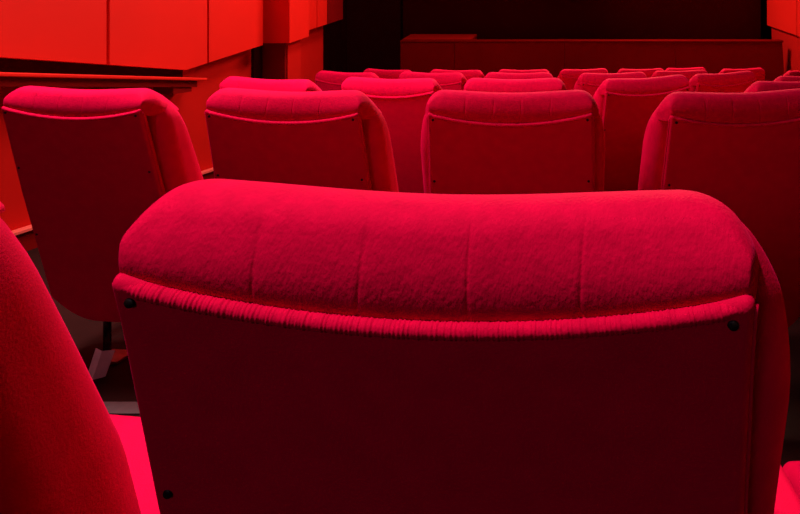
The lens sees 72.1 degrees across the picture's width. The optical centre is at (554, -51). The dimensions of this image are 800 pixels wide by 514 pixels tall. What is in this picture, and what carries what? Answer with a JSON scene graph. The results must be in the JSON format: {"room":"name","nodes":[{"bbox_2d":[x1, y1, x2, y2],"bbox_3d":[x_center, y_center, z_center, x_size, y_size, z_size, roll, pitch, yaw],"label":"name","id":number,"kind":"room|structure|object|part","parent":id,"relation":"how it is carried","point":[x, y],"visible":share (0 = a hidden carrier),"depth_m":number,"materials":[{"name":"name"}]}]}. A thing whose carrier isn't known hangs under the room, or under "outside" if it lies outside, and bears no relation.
{"room":"auditorium","nodes":[
{"label":"auditorium","id":0,"kind":"room"},
{"bbox_2d":[0,0,342,230],"bbox_3d":[-2.978,-0.008,2.080,0.544,5.197,10.160,0,0,0],"label":"wall","id":1,"kind":"structure","parent":0,"point":[216,41],"depth_m":4.02,"materials":[{"name":"red fabric"}]},
{"bbox_3d":[-2.985,-0.926,2.405,0.130,3.341,1.960,0,0,0],"label":"wall panel","id":2,"kind":"part","parent":1,"relation":"part of","materials":[{"name":"red paint"}]},
{"bbox_2d":[0,58,206,93],"bbox_3d":[-2.955,0.057,0.690,0.190,2.143,7.180,0,0,0],"label":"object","id":3,"kind":"structure","parent":1,"relation":"attached to","point":[13,72],"depth_m":3.26,"materials":[{"name":"red paint"}]},
{"bbox_2d":[12,168,214,250],"bbox_3d":[-3.020,1.453,1.900,0.060,2.258,9.800,0,0,0],"label":"baseboard","id":4,"kind":"structure","parent":1,"relation":"attached to","point":[25,236],"depth_m":2.98,"materials":[{"name":"red paint"}]},
{"bbox_3d":[-2.985,-0.823,3.888,0.130,3.546,0.955,0,0,0],"label":"wall panel","id":5,"kind":"part","parent":1,"relation":"part of","materials":[{"name":"red paint"}]},
{"bbox_3d":[-2.985,-0.823,4.795,0.130,3.546,0.810,0,0,0],"label":"wall panel","id":6,"kind":"part","parent":1,"relation":"part of","materials":[{"name":"red paint"}]},
{"bbox_3d":[-2.985,-0.823,6.065,0.130,3.546,0.610,0,0,0],"label":"wall panel","id":7,"kind":"part","parent":1,"relation":"part of","materials":[{"name":"red paint"}]},
{"bbox_3d":[-2.985,-0.823,6.525,0.130,3.546,0.270,0,0,0],"label":"wall panel","id":8,"kind":"part","parent":1,"relation":"part of","materials":[{"name":"red paint"}]},
{"bbox_3d":[-2.985,-0.823,6.920,0.130,3.546,0.480,0,0,0],"label":"wall panel","id":9,"kind":"part","parent":1,"relation":"part of","materials":[{"name":"red paint"}]},
{"bbox_2d":[26,247,799,467],"bbox_3d":[-0.100,1.876,3.225,8.200,2.833,12.450,0,0,0],"label":"floor","id":10,"kind":"structure","parent":0,"point":[117,385],"depth_m":1.86,"materials":[{"name":"brown plastic"}]},
{"bbox_2d":[0,202,159,513],"bbox_3d":[-0.796,0.695,0.657,0.619,1.090,0.548,0,0,5],"label":"seat","id":11,"kind":"object","parent":10,"relation":"on","point":[62,451],"visible":0.69,"depth_m":0.51,"materials":[{"name":"fabric"}]},
{"bbox_2d":[109,414,159,513],"bbox_3d":[-0.760,0.860,0.744,0.456,0.125,0.360,0,0,5],"label":"seat cushion","id":12,"kind":"object","parent":11,"relation":"on","point":[129,428],"depth_m":0.82,"materials":[{"name":"fabric"}]},
{"bbox_2d":[88,348,114,379],"bbox_3d":[-1.571,1.427,1.800,0.040,0.096,0.070,0,0,40],"label":"leaflet","id":13,"kind":"object","parent":10,"relation":"on","point":[101,360],"visible":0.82,"depth_m":1.79,"materials":[{"name":"paper"}]},
{"bbox_2d":[1,86,203,364],"bbox_3d":[-1.517,0.976,1.915,0.676,1.058,0.548,0,0,4],"label":"seat","id":14,"kind":"object","parent":10,"relation":"on","point":[89,164],"visible":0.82,"depth_m":1.70,"materials":[{"name":"fabric"}]},
{"bbox_3d":[-1.529,0.907,1.748,0.494,0.814,0.210,0,0,4],"label":"panel","id":15,"kind":"part","parent":14,"relation":"part of","materials":[{"name":"fabric"}]},
{"bbox_3d":[-1.643,1.355,1.908,0.024,0.300,0.024,0,0,4],"label":"leg","id":16,"kind":"part","parent":14,"relation":"part of","materials":[{"name":"metal"}]},
{"bbox_3d":[-1.615,1.490,1.906,0.095,0.026,0.080,0,0,4],"label":"foot plate","id":17,"kind":"part","parent":14,"relation":"part of","materials":[{"name":"metal"}]},
{"bbox_3d":[-1.522,0.881,1.841,0.562,0.828,0.294,0,0,4],"label":"backrest","id":18,"kind":"part","parent":14,"relation":"part of","materials":[{"name":"fabric"}]},
{"bbox_2d":[104,402,139,414],"bbox_3d":[-1.400,1.435,1.627,2.400,0.018,0.055,0,0,0],"label":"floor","id":19,"kind":"structure","parent":10,"relation":"on","point":[114,408],"depth_m":1.62,"materials":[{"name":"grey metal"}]},
{"bbox_2d":[219,76,321,91],"bbox_3d":[-1.418,1.164,2.807,0.619,1.058,0.548,0,0,9],"label":"seat","id":20,"kind":"object","parent":10,"relation":"on","point":[292,85],"visible":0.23,"depth_m":2.55,"materials":[{"name":"fabric"}]},
{"bbox_2d":[205,88,398,191],"bbox_3d":[-0.764,0.952,1.803,0.619,1.058,0.548,0,0,4],"label":"seat","id":21,"kind":"object","parent":10,"relation":"on","point":[338,138],"visible":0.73,"depth_m":1.56,"materials":[{"name":"fabric"}]},
{"bbox_3d":[-0.804,0.884,1.638,0.494,0.814,0.210,0,0,4],"label":"panel","id":22,"kind":"part","parent":21,"relation":"part of","materials":[{"name":"fabric"}]},
{"bbox_3d":[-0.797,0.857,1.731,0.562,0.828,0.294,0,0,4],"label":"backrest","id":23,"kind":"part","parent":21,"relation":"part of","materials":[{"name":"fabric"}]},
{"bbox_2d":[315,71,379,90],"bbox_3d":[-1.560,1.460,4.203,0.676,1.058,0.548,0,0,9],"label":"seat","id":24,"kind":"object","parent":10,"relation":"on","point":[325,80],"visible":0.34,"depth_m":3.96,"materials":[{"name":"fabric"}]},
{"bbox_3d":[-1.586,1.392,4.038,0.494,0.814,0.210,0,0,9],"label":"panel","id":25,"kind":"part","parent":24,"relation":"part of","materials":[{"name":"fabric"}]},
{"bbox_2d":[363,68,411,78],"bbox_3d":[-1.613,1.682,5.258,0.619,1.058,0.548,0,0,8],"label":"seat","id":26,"kind":"object","parent":10,"relation":"on","point":[382,74],"visible":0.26,"depth_m":5.00,"materials":[{"name":"fabric"}]},
{"bbox_2d":[341,77,442,192],"bbox_3d":[-0.817,1.174,2.853,0.562,1.058,0.543,0,0,4],"label":"seat","id":27,"kind":"object","parent":10,"relation":"on","point":[402,103],"visible":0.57,"depth_m":2.61,"materials":[{"name":"fabric"}]},
{"bbox_2d":[399,71,466,90],"bbox_3d":[-0.864,1.433,4.073,0.619,1.058,0.548,0,0,5],"label":"seat","id":28,"kind":"object","parent":10,"relation":"on","point":[455,80],"visible":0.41,"depth_m":3.81,"materials":[{"name":"fabric"}]},
{"bbox_3d":[-0.907,1.364,3.908,0.494,0.814,0.210,0,0,5],"label":"panel","id":29,"kind":"part","parent":28,"relation":"part of","materials":[{"name":"fabric"}]},
{"bbox_2d":[112,179,790,513],"bbox_3d":[-0.108,0.729,0.662,0.659,1.058,0.548,0,0,3],"label":"seat","id":30,"kind":"object","parent":10,"relation":"on","point":[292,348],"visible":1,"depth_m":0.41,"materials":[{"name":"fabric"}]},
{"bbox_3d":[-0.094,0.661,0.493,0.514,0.814,0.210,0,0,3],"label":"panel","id":31,"kind":"part","parent":30,"relation":"part of","materials":[{"name":"fabric"}]},
{"bbox_3d":[-0.083,0.634,0.586,0.602,0.828,0.294,0,0,3],"label":"backrest","id":32,"kind":"part","parent":30,"relation":"part of","materials":[{"name":"fabric"}]},
{"bbox_2d":[430,69,484,80],"bbox_3d":[-0.897,1.635,5.033,0.562,1.058,0.543,0,0,4],"label":"seat","id":33,"kind":"object","parent":10,"relation":"on","point":[468,74],"visible":0.19,"depth_m":4.78,"materials":[{"name":"fabric"}]},
{"bbox_2d":[421,90,604,193],"bbox_3d":[-0.128,0.942,1.754,0.562,1.058,0.543,0,0,0],"label":"seat","id":34,"kind":"object","parent":10,"relation":"on","point":[473,142],"visible":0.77,"depth_m":1.51,"materials":[{"name":"fabric"}]},
{"bbox_2d":[463,78,566,92],"bbox_3d":[-0.200,1.164,2.804,0.562,1.058,0.543,0,0,0],"label":"seat","id":35,"kind":"object","parent":10,"relation":"on","point":[473,84],"visible":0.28,"depth_m":2.55,"materials":[{"name":"fabric"}]},
{"bbox_2d":[485,72,553,78],"bbox_3d":[-0.262,1.420,4.013,0.562,1.058,0.543,0,0,0],"label":"seat","id":36,"kind":"object","parent":10,"relation":"on","point":[494,75],"visible":0.19,"depth_m":3.76,"materials":[{"name":"fabric"}]},
{"bbox_2d":[499,69,548,72],"bbox_3d":[-0.300,1.671,5.204,0.562,1.058,0.543,0,0,0],"label":"seat","id":37,"kind":"object","parent":10,"relation":"on","point":[501,70],"visible":0.12,"depth_m":4.96,"materials":[{"name":"fabric"}]},
{"bbox_2d":[557,68,607,89],"bbox_3d":[0.269,1.741,5.532,0.562,1.058,0.543,0,0,-7],"label":"seat","id":38,"kind":"object","parent":10,"relation":"on","point":[569,77],"visible":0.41,"depth_m":5.27,"materials":[{"name":"fabric"}]},
{"bbox_3d":[0.289,1.673,5.368,0.494,0.814,0.210,0,0,-7],"label":"panel","id":39,"kind":"part","parent":38,"relation":"part of","materials":[{"name":"fabric"}]},
{"bbox_2d":[400,34,783,80],"bbox_3d":[0.599,2.140,8.283,5.957,1.504,0.595,0,0,0],"label":"stage","id":40,"kind":"object","parent":10,"relation":"on","point":[424,53],"visible":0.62,"depth_m":8.00,"materials":[{"name":"black wood"}]},
{"bbox_3d":[0.565,1.405,8.043,5.890,0.030,0.115,0,0,0],"label":"cap rail","id":41,"kind":"part","parent":40,"relation":"part of","materials":[{"name":"black wood"}]},
{"bbox_2d":[574,72,646,96],"bbox_3d":[0.369,1.411,3.973,0.619,1.058,0.548,0,0,-5],"label":"seat","id":42,"kind":"object","parent":10,"relation":"on","point":[588,82],"visible":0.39,"depth_m":3.71,"materials":[{"name":"fabric"}]},
{"bbox_3d":[0.404,1.316,3.901,0.562,0.828,0.294,0,0,-5],"label":"backrest","id":43,"kind":"part","parent":42,"relation":"part of","materials":[{"name":"fabric"}]},
{"bbox_3d":[0.412,1.343,3.808,0.494,0.814,0.210,0,0,-5],"label":"panel","id":44,"kind":"part","parent":42,"relation":"part of","materials":[{"name":"fabric"}]},
{"bbox_2d":[617,68,663,77],"bbox_3d":[0.887,1.771,5.673,0.562,1.058,0.543,0,0,-4],"label":"seat","id":45,"kind":"object","parent":10,"relation":"on","point":[648,72],"visible":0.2,"depth_m":5.42,"materials":[{"name":"fabric"}]},
{"bbox_2d":[593,74,689,191],"bbox_3d":[0.405,1.206,2.993,0.619,1.058,0.548,0,0,-13],"label":"seat","id":46,"kind":"object","parent":10,"relation":"on","point":[626,106],"visible":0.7,"depth_m":2.76,"materials":[{"name":"fabric"}]},
{"bbox_3d":[0.449,1.111,2.927,0.562,0.828,0.294,0,0,-13],"label":"backrest","id":47,"kind":"part","parent":46,"relation":"part of","materials":[{"name":"fabric"}]},
{"bbox_2d":[651,69,707,79],"bbox_3d":[1.083,1.587,4.802,0.562,1.058,0.543,0,0,-6],"label":"seat","id":48,"kind":"object","parent":10,"relation":"on","point":[689,74],"visible":0.11,"depth_m":4.55,"materials":[{"name":"fabric"}]},
{"bbox_2d":[665,67,704,70],"bbox_3d":[1.505,1.915,6.351,0.562,1.058,0.543,0,0,-8],"label":"seat","id":49,"kind":"object","parent":10,"relation":"on","point":[694,68],"visible":0.05,"depth_m":6.11,"materials":[{"name":"fabric"}]},
{"bbox_2d":[638,88,799,326],"bbox_3d":[0.562,0.942,1.758,0.619,1.058,0.548,0,0,-6],"label":"seat","id":50,"kind":"object","parent":10,"relation":"on","point":[741,151],"visible":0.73,"depth_m":1.51,"materials":[{"name":"fabric"}]},
{"bbox_3d":[0.541,0.847,1.680,0.562,0.828,0.294,0,0,-6],"label":"backrest","id":51,"kind":"part","parent":50,"relation":"part of","materials":[{"name":"fabric"}]},
{"bbox_2d":[689,71,755,92],"bbox_3d":[1.145,1.418,3.991,0.619,1.058,0.548,0,0,-14],"label":"seat","id":52,"kind":"object","parent":10,"relation":"on","point":[733,82],"visible":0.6,"depth_m":3.74,"materials":[{"name":"fabric"}]},
{"bbox_3d":[1.191,1.323,3.926,0.562,0.828,0.294,0,0,-14],"label":"backrest","id":53,"kind":"part","parent":52,"relation":"part of","materials":[{"name":"fabric"}]},
{"bbox_3d":[1.214,1.349,3.836,0.494,0.814,0.210,0,0,-14],"label":"panel","id":54,"kind":"part","parent":52,"relation":"part of","materials":[{"name":"fabric"}]},
{"bbox_2d":[719,68,764,80],"bbox_3d":[2.000,1.809,5.851,0.562,1.058,0.543,0,0,-8],"label":"seat","id":55,"kind":"object","parent":10,"relation":"on","point":[759,73],"visible":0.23,"depth_m":5.61,"materials":[{"name":"fabric"}]},
{"bbox_3d":[2.023,1.741,5.688,0.494,0.814,0.210,0,0,-8],"label":"panel","id":56,"kind":"part","parent":55,"relation":"part of","materials":[{"name":"fabric"}]},
{"bbox_2d":[744,81,799,91],"bbox_3d":[1.056,1.115,2.570,0.619,1.058,0.548,0,0,-8],"label":"seat","id":57,"kind":"object","parent":10,"relation":"on","point":[758,86],"visible":0.12,"depth_m":2.31,"materials":[{"name":"fabric"}]},
{"bbox_2d":[774,461,799,513],"bbox_3d":[0.564,0.713,0.583,0.619,1.058,0.548,0,0,-4],"label":"seat","id":58,"kind":"object","parent":10,"relation":"on","point":[787,501],"visible":0.25,"depth_m":0.63,"materials":[{"name":"fabric"}]},
{"bbox_2d":[783,461,799,498],"bbox_3d":[0.586,0.860,0.674,0.456,0.121,0.360,0,0,-4],"label":"seat cushion","id":59,"kind":"object","parent":58,"relation":"on","point":[791,468],"depth_m":0.80,"materials":[{"name":"fabric"}]},
{"bbox_2d":[774,76,799,80],"bbox_3d":[1.504,1.263,3.272,0.562,1.058,0.543,0,0,-6],"label":"seat","id":60,"kind":"object","parent":10,"relation":"on","point":[780,78],"visible":0.12,"depth_m":3.01,"materials":[{"name":"fabric"}]},
{"bbox_2d":[783,71,799,75],"bbox_3d":[2.255,1.597,4.851,0.562,1.058,0.543,0,0,-8],"label":"seat","id":61,"kind":"object","parent":10,"relation":"on","point":[788,73],"visible":0.13,"depth_m":4.58,"materials":[{"name":"fabric"}]},
{"bbox_2d":[347,0,771,72],"bbox_3d":[-0.100,0.444,9.425,8.200,6.100,0.150,0,0,0],"label":"curtain","id":62,"kind":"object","parent":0,"point":[374,27],"depth_m":9.35,"materials":[{"name":"black fabric"}]},
{"bbox_2d":[767,0,799,73],"bbox_3d":[3.760,0.194,2.915,0.320,5.601,11.830,0,0,0],"label":"wall","id":63,"kind":"structure","parent":0,"point":[783,16],"depth_m":8.12,"materials":[{"name":"red paint"}]},
{"bbox_3d":[3.623,-0.661,8.290,0.045,3.872,1.080,0,0,0],"label":"wall panel","id":64,"kind":"part","parent":63,"relation":"part of","materials":[{"name":"red paint"}]},
{"bbox_3d":[3.623,-0.661,6.425,0.045,3.872,2.610,0,0,0],"label":"wall panel","id":65,"kind":"part","parent":63,"relation":"part of","materials":[{"name":"red paint"}]},
{"bbox_3d":[-0.100,-2.682,3.225,8.200,0.150,12.450,0,0,0],"label":"ceiling","id":66,"kind":"structure","parent":0,"visible":0},
{"bbox_2d":[403,0,760,38],"bbox_3d":[0.470,0.206,9.130,6.260,5.425,0.060,0,0,0],"label":"projection screen","id":67,"kind":"object","parent":66,"relation":"hanging from","point":[488,19],"visible":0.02,"depth_m":9.10,"materials":[{"name":"fabric"}]}
]}

